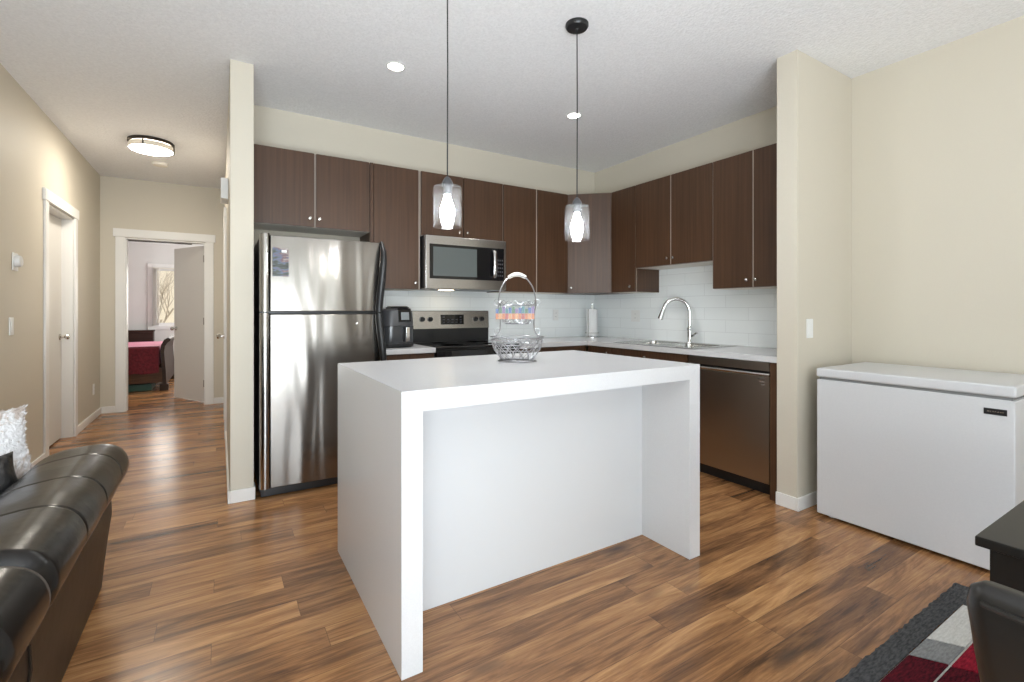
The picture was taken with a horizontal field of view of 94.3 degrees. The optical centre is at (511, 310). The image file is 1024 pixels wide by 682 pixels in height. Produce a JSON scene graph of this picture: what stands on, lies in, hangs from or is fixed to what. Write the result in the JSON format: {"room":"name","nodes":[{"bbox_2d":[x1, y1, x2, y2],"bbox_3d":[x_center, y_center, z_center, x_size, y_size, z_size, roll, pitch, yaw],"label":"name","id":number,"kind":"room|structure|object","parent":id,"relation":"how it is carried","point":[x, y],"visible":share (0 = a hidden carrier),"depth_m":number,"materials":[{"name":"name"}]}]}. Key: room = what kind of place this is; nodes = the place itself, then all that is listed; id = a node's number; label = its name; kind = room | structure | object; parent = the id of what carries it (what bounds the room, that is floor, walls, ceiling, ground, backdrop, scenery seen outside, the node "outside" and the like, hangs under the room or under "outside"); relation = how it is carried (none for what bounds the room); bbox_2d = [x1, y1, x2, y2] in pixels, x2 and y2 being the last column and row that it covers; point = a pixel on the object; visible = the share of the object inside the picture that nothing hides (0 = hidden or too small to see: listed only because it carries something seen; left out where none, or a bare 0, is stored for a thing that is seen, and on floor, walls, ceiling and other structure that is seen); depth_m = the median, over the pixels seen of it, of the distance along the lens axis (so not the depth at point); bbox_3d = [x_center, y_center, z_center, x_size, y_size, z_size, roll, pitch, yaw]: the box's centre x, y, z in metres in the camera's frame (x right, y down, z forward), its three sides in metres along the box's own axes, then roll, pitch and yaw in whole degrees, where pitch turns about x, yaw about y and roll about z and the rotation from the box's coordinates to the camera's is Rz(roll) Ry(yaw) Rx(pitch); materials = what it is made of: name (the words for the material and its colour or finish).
{"room":"open-plan kitchen","nodes":[
{"label":"open-plan kitchen","id":0,"kind":"room"},
{"bbox_2d":[0,63,99,462],"bbox_3d":[-1.841,-0.180,0.634,0.128,2.740,11.250,0,0,-32],"label":"wall","id":1,"kind":"structure","parent":0,"point":[35,154],"depth_m":3.51,"materials":[{"name":"beige paint"}]},
{"bbox_2d":[9,317,13,334],"bbox_3d":[-3.295,0.105,3.127,0.009,0.116,0.072,0,0,-32],"label":"light switch","id":2,"kind":"object","parent":1,"relation":"attached to","point":[11,319],"visible":1,"depth_m":3.11,"materials":[{"name":"white plastic"}]},
{"bbox_2d":[12,252,23,270],"bbox_3d":[-3.320,-0.325,3.193,0.036,0.120,0.100,0,0,-32],"label":"thermostat","id":3,"kind":"object","parent":1,"relation":"attached to","point":[17,261],"visible":1,"depth_m":3.17,"materials":[{"name":"white plastic"}]},
{"bbox_2d":[49,213,69,445],"bbox_3d":[-3.964,0.168,4.083,0.109,2.020,0.784,0,0,-32],"label":"door","id":4,"kind":"structure","parent":1,"relation":"in","point":[55,336],"depth_m":4.22,"materials":[{"name":"white paint"}]},
{"bbox_2d":[42,187,78,457],"bbox_3d":[-3.956,0.118,4.089,0.150,2.145,1.032,0,0,-32],"label":"trim","id":5,"kind":"structure","parent":1,"relation":"attached to","point":[48,196],"depth_m":4.42,"materials":[{"name":"white paint"}]},
{"bbox_2d":[32,407,100,466],"bbox_3d":[-1.812,1.151,0.722,0.013,0.078,11.130,0,0,-32],"label":"baseboard","id":6,"kind":"structure","parent":1,"relation":"attached to","point":[93,416],"depth_m":4.78,"materials":[{"name":"white paint"}]},
{"bbox_2d":[100,175,224,406],"bbox_3d":[-4.493,-0.180,5.677,4.300,2.740,0.120,0,0,-32],"label":"wall","id":7,"kind":"structure","parent":0,"point":[125,203],"depth_m":5.68,"materials":[{"name":"beige paint"}]},
{"bbox_2d":[128,240,191,244],"bbox_3d":[-4.315,-0.834,5.836,0.630,0.012,0.034,0,0,-32],"label":"trim","id":8,"kind":"structure","parent":7,"relation":"attached to","point":[128,240],"depth_m":5.81,"materials":[{"name":"white wood"}]},
{"bbox_2d":[101,397,222,413],"bbox_3d":[-4.210,1.151,5.772,1.198,0.078,0.013,0,0,-32],"label":"baseboard","id":9,"kind":"structure","parent":7,"relation":"attached to","point":[109,409],"depth_m":5.50,"materials":[{"name":"white paint"}]},
{"bbox_2d":[113,228,215,412],"bbox_3d":[-4.232,0.118,5.825,1.009,2.145,0.142,0,0,-32],"label":"trim","id":10,"kind":"structure","parent":7,"relation":"attached to","point":[121,243],"depth_m":5.64,"materials":[{"name":"white paint"}]},
{"bbox_2d":[170,246,203,401],"bbox_3d":[-4.279,0.173,6.259,0.750,2.010,0.107,0,0,29],"label":"door","id":11,"kind":"structure","parent":7,"relation":"in","point":[188,328],"depth_m":6.28,"materials":[{"name":"white paint"}]},
{"bbox_2d":[128,241,203,351],"bbox_3d":[-6.260,-0.180,8.547,4.300,2.740,0.120,0,0,-32],"label":"wall","id":12,"kind":"structure","parent":0,"point":[140,254],"depth_m":8.34,"materials":[{"name":"white paint"}]},
{"bbox_2d":[148,263,173,329],"bbox_3d":[-5.802,-0.242,8.748,1.450,1.175,0.018,0,0,-32],"label":"trim","id":13,"kind":"structure","parent":12,"relation":"attached to","point":[150,265],"depth_m":8.39,"materials":[{"name":"white paint"}]},
{"bbox_2d":[153,269,173,325],"bbox_3d":[-5.839,-0.242,8.806,1.310,1.035,0.070,0,0,-32],"label":"window","id":14,"kind":"structure","parent":12,"relation":"in","point":[159,324],"depth_m":8.53,"materials":[{"name":"white paint"}]},
{"bbox_2d":[153,267,173,324],"bbox_3d":[-5.789,-0.246,8.725,1.300,1.023,0.060,0,0,-32],"label":"window frame","id":15,"kind":"structure","parent":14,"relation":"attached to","point":[155,269],"depth_m":8.40,"materials":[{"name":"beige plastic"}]},
{"bbox_2d":[158,271,173,322],"bbox_3d":[-9.417,-1.310,14.342,13.000,7.000,0.300,0,0,-32],"label":"sky","id":16,"kind":"structure","parent":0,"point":[170,319],"depth_m":13.80,"materials":[{"name":"beige"}]},
{"bbox_2d":[225,59,253,490],"bbox_3d":[-2.660,-0.180,4.546,0.129,2.740,3.729,0,0,-32],"label":"wall column","id":17,"kind":"structure","parent":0,"point":[239,171],"depth_m":2.96,"materials":[{"name":"beige paint"}]},
{"bbox_2d":[221,178,227,203],"bbox_3d":[-2.150,-0.890,3.550,0.048,0.150,0.220,0,0,-32],"label":"door chime","id":18,"kind":"object","parent":17,"relation":"attached to","point":[224,181],"visible":0.99,"depth_m":3.46,"materials":[{"name":"white plastic"}]},
{"bbox_2d":[223,207,226,438],"bbox_3d":[-2.904,0.120,4.800,0.022,2.140,1.020,0,0,-32],"label":"trim","id":19,"kind":"structure","parent":17,"relation":"attached to","point":[225,208],"depth_m":4.38,"materials":[{"name":"white paint"}]},
{"bbox_2d":[225,431,255,503],"bbox_3d":[-2.654,1.151,4.533,0.152,0.078,3.727,0,0,-32],"label":"baseboard","id":20,"kind":"structure","parent":17,"relation":"attached to","point":[235,496],"depth_m":2.96,"materials":[{"name":"white paint"}]},
{"bbox_2d":[254,105,594,351],"bbox_3d":[-0.503,-0.180,4.539,3.537,2.740,0.123,0,0,-32],"label":"wall","id":21,"kind":"structure","parent":0,"point":[277,128],"depth_m":4.16,"materials":[{"name":"beige paint"}]},
{"bbox_2d":[254,144,368,236],"bbox_3d":[-1.527,-0.882,3.620,0.801,0.545,0.347,0,0,-32],"label":"upper cabinet","id":22,"kind":"object","parent":21,"relation":"attached to","point":[295,191],"visible":0.93,"depth_m":3.49,"materials":[{"name":"brown wood"}]},
{"bbox_2d":[360,162,419,290],"bbox_3d":[-1.008,-0.662,3.940,0.415,0.985,0.347,0,0,-32],"label":"upper cabinet","id":23,"kind":"object","parent":21,"relation":"attached to","point":[394,192],"visible":0.87,"depth_m":3.82,"materials":[{"name":"brown wood"}]},
{"bbox_2d":[420,171,502,240],"bbox_3d":[-0.493,-0.888,4.257,0.790,0.533,0.347,0,0,-32],"label":"upper cabinet","id":24,"kind":"object","parent":21,"relation":"attached to","point":[478,207],"visible":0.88,"depth_m":4.13,"materials":[{"name":"brown wood"}]},
{"bbox_2d":[420,235,505,291],"bbox_3d":[-0.467,-0.397,4.211,0.764,0.442,0.439,0,0,-32],"label":"microwave","id":25,"kind":"object","parent":24,"relation":"attached to","point":[447,263],"visible":0.97,"depth_m":4.04,"materials":[{"name":"silver metal"}]},
{"bbox_2d":[383,290,594,339],"bbox_3d":[-0.176,0.053,4.662,2.588,0.470,0.008,0,0,-32],"label":"backsplash","id":26,"kind":"structure","parent":21,"relation":"attached to","point":[571,322],"depth_m":4.78,"materials":[{"name":"white tile"}]},
{"bbox_2d":[553,310,557,319],"bbox_3d":[0.465,0.050,5.047,0.072,0.116,0.008,0,0,-32],"label":"wall outlet","id":27,"kind":"object","parent":26,"relation":"attached to","point":[555,312],"visible":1,"depth_m":5.04,"materials":[{"name":"white plastic"}]},
{"bbox_2d":[487,184,567,293],"bbox_3d":[0.155,-0.662,4.672,0.745,0.985,0.320,0,0,-32],"label":"upper cabinet","id":28,"kind":"object","parent":21,"relation":"attached to","point":[535,222],"visible":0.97,"depth_m":4.54,"materials":[{"name":"brown wood"}]},
{"bbox_2d":[562,193,632,294],"bbox_3d":[0.818,-0.662,4.916,0.634,0.985,0.600,0,0,-32],"label":"upper cabinet","id":29,"kind":"object","parent":21,"relation":"attached to","point":[589,261],"visible":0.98,"depth_m":4.69,"materials":[{"name":"brown wood"}]},
{"bbox_2d":[0,0,1023,188],"bbox_3d":[-1.448,-1.600,2.925,7.000,0.100,14.900,0,0,-32],"label":"ceiling","id":30,"kind":"structure","parent":0,"point":[653,75],"depth_m":2.95,"materials":[{"name":"white paint"}]},
{"bbox_2d":[127,135,174,155],"bbox_3d":[-3.313,-1.501,4.361,0.350,0.096,0.350,0,0,-32],"label":"flush ceiling light","id":31,"kind":"object","parent":30,"relation":"attached to","point":[150,145],"visible":1,"depth_m":4.27,"materials":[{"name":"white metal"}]},
{"bbox_2d":[129,144,172,155],"bbox_3d":[-3.313,-1.462,4.361,0.325,0.018,0.325,0,0,-32],"label":"diffuser","id":32,"kind":"object","parent":31,"relation":"attached to","point":[150,149],"depth_m":4.32,"materials":[{"name":"white glass"}]},
{"bbox_2d":[152,161,167,167],"bbox_3d":[-3.706,-1.532,4.999,0.140,0.034,0.140,0,0,-32],"label":"smoke detector","id":33,"kind":"object","parent":30,"relation":"attached to","point":[154,163],"visible":1,"depth_m":4.96,"materials":[{"name":"beige plastic"}]},
{"bbox_2d":[386,61,405,71],"bbox_3d":[-0.739,-1.546,3.015,0.124,0.006,0.124,0,0,-32],"label":"recessed light","id":34,"kind":"object","parent":30,"relation":"in","point":[395,66],"visible":1,"depth_m":3.01,"materials":[{"name":"white plastic"}]},
{"bbox_2d":[433,0,461,226],"bbox_3d":[-0.296,-0.966,2.172,0.131,1.168,0.131,0,0,-32],"label":"pendant lamp","id":35,"kind":"object","parent":30,"relation":"hanging from","point":[447,212],"visible":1,"depth_m":2.16,"materials":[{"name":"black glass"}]},
{"bbox_2d":[442,177,452,195],"bbox_3d":[-0.296,-0.569,2.172,0.052,0.082,0.052,0,0,-32],"label":"socket","id":36,"kind":"object","parent":35,"relation":"attached to","point":[447,188],"depth_m":2.16,"materials":[{"name":"grey metal"}]},
{"bbox_2d":[566,112,581,118],"bbox_3d":[0.492,-1.546,3.773,0.124,0.006,0.124,0,0,-32],"label":"recessed light","id":37,"kind":"object","parent":30,"relation":"in","point":[573,115],"visible":0.97,"depth_m":3.77,"materials":[{"name":"white plastic"}]},
{"bbox_2d":[566,17,588,239],"bbox_3d":[0.352,-0.966,2.571,0.131,1.168,0.131,0,0,-32],"label":"pendant lamp","id":38,"kind":"object","parent":30,"relation":"hanging from","point":[577,25],"visible":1,"depth_m":2.56,"materials":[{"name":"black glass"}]},
{"bbox_2d":[572,197,581,212],"bbox_3d":[0.352,-0.569,2.571,0.052,0.082,0.052,0,0,-32],"label":"socket","id":39,"kind":"object","parent":38,"relation":"attached to","point":[576,207],"depth_m":2.55,"materials":[{"name":"grey metal"}]},
{"bbox_2d":[49,379,989,681],"bbox_3d":[-1.448,1.220,2.925,7.000,0.060,14.900,0,0,-32],"label":"floor","id":40,"kind":"structure","parent":0,"point":[198,586],"depth_m":1.98,"materials":[{"name":"brown wood"}]},
{"bbox_2d":[0,444,128,681],"bbox_3d":[-1.554,0.740,1.086,0.822,0.900,2.240,0,0,-32],"label":"sofa","id":41,"kind":"object","parent":40,"relation":"on","point":[55,519],"visible":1,"depth_m":1.39,"materials":[{"name":"black leather"}]},
{"bbox_2d":[0,451,17,493],"bbox_3d":[-2.005,0.675,1.719,0.142,0.223,0.370,0,0,17],"label":"satin pillow","id":42,"kind":"object","parent":41,"relation":"on","point":[8,476],"visible":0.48,"depth_m":1.83,"materials":[{"name":"black fabric"}]},
{"bbox_2d":[0,404,33,478],"bbox_3d":[-2.124,0.584,1.824,0.180,0.364,0.450,0,0,18],"label":"fur pillow","id":43,"kind":"object","parent":41,"relation":"on","point":[13,429],"visible":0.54,"depth_m":1.95,"materials":[{"name":"white fur"}]},
{"bbox_2d":[128,330,154,341],"bbox_3d":[-6.591,0.767,8.116,0.765,0.844,0.223,0,0,-32],"label":"chest","id":44,"kind":"object","parent":40,"relation":"on","point":[133,335],"visible":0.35,"depth_m":8.14,"materials":[{"name":"brown wood"}]},
{"bbox_2d":[128,383,155,391],"bbox_3d":[-5.801,1.140,7.056,0.760,0.099,0.500,0,0,-32],"label":"rug","id":45,"kind":"object","parent":40,"relation":"on","point":[147,386],"visible":0.32,"depth_m":6.98,"materials":[{"name":"teal fabric"}]},
{"bbox_2d":[128,335,173,390],"bbox_3d":[-6.406,0.660,7.133,2.180,1.059,1.574,0,0,-32],"label":"bed","id":46,"kind":"object","parent":40,"relation":"on","point":[148,362],"visible":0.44,"depth_m":6.98,"materials":[{"name":"red fabric"}]},
{"bbox_2d":[128,346,158,374],"bbox_3d":[-6.026,0.735,6.522,1.895,0.404,0.134,0,0,-32],"label":"quilt","id":47,"kind":"object","parent":46,"relation":"on","point":[144,360],"depth_m":6.90,"materials":[{"name":"red fabric"}]},
{"bbox_2d":[254,233,386,496],"bbox_3d":[-1.393,0.353,3.407,0.779,1.674,0.777,0,0,-32],"label":"refrigerator","id":48,"kind":"object","parent":40,"relation":"on","point":[321,316],"visible":0.75,"depth_m":3.10,"materials":[{"name":"silver metal"}]},
{"bbox_2d":[273,247,288,276],"bbox_3d":[-1.460,-0.305,2.998,0.091,0.180,0.005,0,0,-32],"label":"magnet","id":49,"kind":"object","parent":48,"relation":"attached to","point":[280,255],"visible":1,"depth_m":3.00,"materials":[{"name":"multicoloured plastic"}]},
{"bbox_2d":[387,353,433,359],"bbox_3d":[-0.924,0.759,3.817,0.400,0.863,0.640,0,0,-32],"label":"base cabinet","id":50,"kind":"object","parent":40,"relation":"on","point":[419,355],"visible":0.03,"depth_m":3.57,"materials":[{"name":"brown wood"}]},
{"bbox_2d":[386,344,435,354],"bbox_3d":[-0.926,0.307,3.819,0.404,0.038,0.640,0,0,-32],"label":"countertop","id":51,"kind":"structure","parent":50,"relation":"on","point":[415,349],"depth_m":3.58,"materials":[{"name":"white stone"}]},
{"bbox_2d":[379,306,413,347],"bbox_3d":[-0.924,0.128,3.748,0.270,0.318,0.355,0,0,-32],"label":"air fryer","id":52,"kind":"object","parent":51,"relation":"on","point":[397,320],"visible":0.84,"depth_m":3.63,"materials":[{"name":"black plastic"}]},
{"bbox_2d":[386,306,408,308],"bbox_3d":[-0.909,-0.022,3.762,0.156,0.017,0.186,0,0,-32],"label":"vent","id":53,"kind":"object","parent":52,"relation":"attached to","point":[388,307],"depth_m":3.70,"materials":[{"name":"black plastic"}]},
{"bbox_2d":[384,326,413,343],"bbox_3d":[-0.924,0.189,3.748,0.270,0.134,0.355,0,0,-32],"label":"basket","id":54,"kind":"object","parent":52,"relation":"on","point":[393,334],"depth_m":3.62,"materials":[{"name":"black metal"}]},
{"bbox_2d":[411,311,519,357],"bbox_3d":[-0.409,0.597,4.104,0.766,1.186,0.672,0,0,-32],"label":"stove","id":55,"kind":"object","parent":40,"relation":"on","point":[452,333],"visible":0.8,"depth_m":4.24,"materials":[{"name":"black metal"}]},
{"bbox_2d":[414,340,518,348],"bbox_3d":[-0.405,0.292,4.097,0.766,0.017,0.553,0,0,-32],"label":"cooktop","id":56,"kind":"object","parent":55,"relation":"in","point":[438,344],"depth_m":4.03,"materials":[{"name":"black glass"}]},
{"bbox_2d":[338,350,699,680],"bbox_3d":[0.024,0.726,2.328,1.487,0.928,0.972,0,0,-32],"label":"kitchen island","id":57,"kind":"object","parent":40,"relation":"on","point":[460,476],"visible":1,"depth_m":2.07,"materials":[{"name":"white stone"}]},
{"bbox_2d":[338,350,699,410],"bbox_3d":[0.025,0.297,2.326,1.486,0.070,0.968,0,0,-32],"label":"island countertop","id":58,"kind":"structure","parent":57,"relation":"on","point":[460,381],"depth_m":2.00,"materials":[{"name":"white stone"}]},
{"bbox_2d":[490,272,543,362],"bbox_3d":[0.025,0.033,2.444,0.266,0.457,0.239,0,0,-32],"label":"wire fruit basket","id":59,"kind":"object","parent":58,"relation":"on","point":[501,313],"visible":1,"depth_m":2.40,"materials":[{"name":"grey metal"}]},
{"bbox_2d":[498,300,535,323],"bbox_3d":[0.026,0.010,2.445,0.187,0.122,0.165,0,0,-32],"label":"bowl","id":60,"kind":"object","parent":59,"relation":"on","point":[514,313],"depth_m":2.36,"materials":[{"name":"silver metal"}]},
{"bbox_2d":[490,335,543,360],"bbox_3d":[0.026,0.196,2.445,0.267,0.122,0.242,0,0,-32],"label":"bowl","id":61,"kind":"object","parent":59,"relation":"on","point":[496,350],"depth_m":2.41,"materials":[{"name":"silver metal"}]},
{"bbox_2d":[520,345,585,352],"bbox_3d":[0.233,0.759,4.529,0.760,0.863,0.640,0,0,-32],"label":"base cabinet","id":62,"kind":"object","parent":40,"relation":"on","point":[580,347],"visible":0.03,"depth_m":4.32,"materials":[{"name":"brown wood"}]},
{"bbox_2d":[588,345,688,362],"bbox_3d":[1.266,0.759,4.159,0.660,0.863,1.124,0,0,-32],"label":"base cabinet","id":63,"kind":"object","parent":40,"relation":"on","point":[675,357],"visible":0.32,"depth_m":3.91,"materials":[{"name":"brown wood"}]},
{"bbox_2d":[494,336,776,362],"bbox_3d":[0.969,0.307,3.940,1.399,0.038,2.422,0,0,-32],"label":"countertop","id":64,"kind":"structure","parent":63,"relation":"on","point":[762,354],"depth_m":3.67,"materials":[{"name":"white stone"}]},
{"bbox_2d":[585,303,598,337],"bbox_3d":[0.848,0.105,5.032,0.150,0.364,0.150,0,0,-32],"label":"paper towel holder","id":65,"kind":"object","parent":64,"relation":"on","point":[588,336],"visible":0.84,"depth_m":4.98,"materials":[{"name":"silver metal"}]},
{"bbox_2d":[586,309,597,335],"bbox_3d":[0.848,0.128,5.032,0.116,0.280,0.116,0,0,-32],"label":"paper towel roll","id":66,"kind":"object","parent":65,"relation":"on","point":[593,313],"visible":0.98,"depth_m":4.98,"materials":[{"name":"white paper"}]},
{"bbox_2d":[613,340,736,348],"bbox_3d":[1.355,0.372,4.017,0.550,0.181,0.830,0,0,-32],"label":"sink","id":67,"kind":"object","parent":64,"relation":"in","point":[676,344],"visible":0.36,"depth_m":4.03,"materials":[{"name":"silver metal"}]},
{"bbox_2d":[658,297,697,342],"bbox_3d":[1.444,0.084,4.142,0.329,0.396,0.107,0,0,18],"label":"faucet","id":68,"kind":"object","parent":64,"relation":"on","point":[690,335],"visible":1,"depth_m":4.13,"materials":[{"name":"silver metal"}]},
{"bbox_2d":[689,355,769,494],"bbox_3d":[1.730,0.759,3.416,0.632,0.862,0.608,0,0,-32],"label":"dishwasher","id":69,"kind":"object","parent":40,"relation":"on","point":[734,393],"visible":0.59,"depth_m":3.19,"materials":[{"name":"silver metal"}]},
{"bbox_2d":[770,362,776,501],"bbox_3d":[1.908,0.759,3.130,0.645,0.863,0.050,0,0,-32],"label":"end panel","id":70,"kind":"object","parent":40,"relation":"on","point":[773,366],"visible":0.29,"depth_m":2.96,"materials":[{"name":"brown wood"}]},
{"bbox_2d":[835,583,979,681],"bbox_3d":[1.682,1.182,0.444,2.098,0.015,2.500,0,0,-32],"label":"area rug","id":71,"kind":"object","parent":40,"relation":"on","point":[948,654],"visible":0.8,"depth_m":1.63,"materials":[{"name":"carpet"}]},
{"bbox_2d":[966,580,1023,681],"bbox_3d":[0.892,0.766,0.535,0.459,0.816,0.472,0,0,-32],"label":"dining chair","id":72,"kind":"object","parent":71,"relation":"on","point":[995,610],"visible":1,"depth_m":0.60,"materials":[{"name":"black leather"}]},
{"bbox_2d":[975,500,1023,591],"bbox_3d":[1.651,0.811,0.560,0.841,0.726,1.422,0,0,-32],"label":"dining table","id":73,"kind":"object","parent":71,"relation":"on","point":[1004,538],"visible":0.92,"depth_m":0.93,"materials":[{"name":"black wood"}]},
{"bbox_2d":[817,362,1023,569],"bbox_3d":[2.239,0.761,2.570,0.612,0.856,0.815,0,0,-32],"label":"chest freezer","id":74,"kind":"object","parent":40,"relation":"on","point":[929,458],"visible":0.91,"depth_m":2.35,"materials":[{"name":"white metal"}]},
{"bbox_2d":[595,16,1023,373],"bbox_3d":[3.131,-0.180,1.896,0.120,2.740,8.187,0,0,-32],"label":"wall","id":75,"kind":"structure","parent":0,"point":[938,132],"depth_m":2.80,"materials":[{"name":"beige paint"}]},
{"bbox_2d":[611,186,658,293],"bbox_3d":[1.180,-0.662,4.599,0.348,0.985,0.317,0,0,-32],"label":"upper cabinet","id":76,"kind":"object","parent":75,"relation":"attached to","point":[625,277],"visible":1,"depth_m":4.50,"materials":[{"name":"brown wood"}]},
{"bbox_2d":[636,163,712,269],"bbox_3d":[1.475,-0.771,4.120,0.348,0.768,0.803,0,0,-32],"label":"upper cabinet","id":77,"kind":"object","parent":75,"relation":"attached to","point":[674,212],"visible":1,"depth_m":3.99,"materials":[{"name":"brown wood"}]},
{"bbox_2d":[595,265,776,347],"bbox_3d":[1.567,-0.071,4.312,0.008,0.718,2.432,0,0,-32],"label":"backsplash","id":78,"kind":"structure","parent":75,"relation":"attached to","point":[719,316],"depth_m":4.21,"materials":[{"name":"white tile"}]},
{"bbox_2d":[631,310,639,321],"bbox_3d":[1.251,0.058,4.810,0.008,0.116,0.116,0,0,-32],"label":"wall outlet","id":79,"kind":"object","parent":78,"relation":"attached to","point":[635,314],"visible":1,"depth_m":4.81,"materials":[{"name":"white plastic"}]},
{"bbox_2d":[713,143,776,289],"bbox_3d":[1.868,-0.660,3.482,0.348,0.990,0.689,0,0,-32],"label":"upper cabinet","id":80,"kind":"object","parent":75,"relation":"attached to","point":[744,184],"visible":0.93,"depth_m":3.47,"materials":[{"name":"brown wood"}]},
{"bbox_2d":[777,50,851,497],"bbox_3d":[1.951,-0.180,3.048,0.682,2.740,0.123,0,0,-32],"label":"wall","id":81,"kind":"structure","parent":0,"point":[814,99],"depth_m":2.90,"materials":[{"name":"beige paint"}]},
{"bbox_2d":[776,491,816,511],"bbox_3d":[1.948,1.151,3.039,0.694,0.078,0.136,0,0,-32],"label":"baseboard","id":82,"kind":"structure","parent":81,"relation":"attached to","point":[806,501],"depth_m":2.85,"materials":[{"name":"white paint"}]},
{"bbox_2d":[806,319,812,337],"bbox_3d":[1.809,0.110,2.882,0.072,0.116,0.009,0,0,-32],"label":"light switch","id":83,"kind":"object","parent":81,"relation":"attached to","point":[809,322],"visible":1,"depth_m":2.87,"materials":[{"name":"white plastic"}]},
{"label":"outside","id":84,"kind":"structure","parent":0,"visible":0},
{"bbox_3d":[-1.573,2.240,2.555,24.000,0.100,38.000,0,0,-32],"label":"ground","id":85,"kind":"structure","parent":84,"visible":0},
{"bbox_2d":[158,271,173,322],"bbox_3d":[-7.994,0.268,10.604,2.254,3.852,1.291,0,0,7],"label":"bare tree","id":86,"kind":"object","parent":85,"relation":"on","point":[167,284],"visible":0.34,"depth_m":10.84,"materials":[{"name":"beige plant"}]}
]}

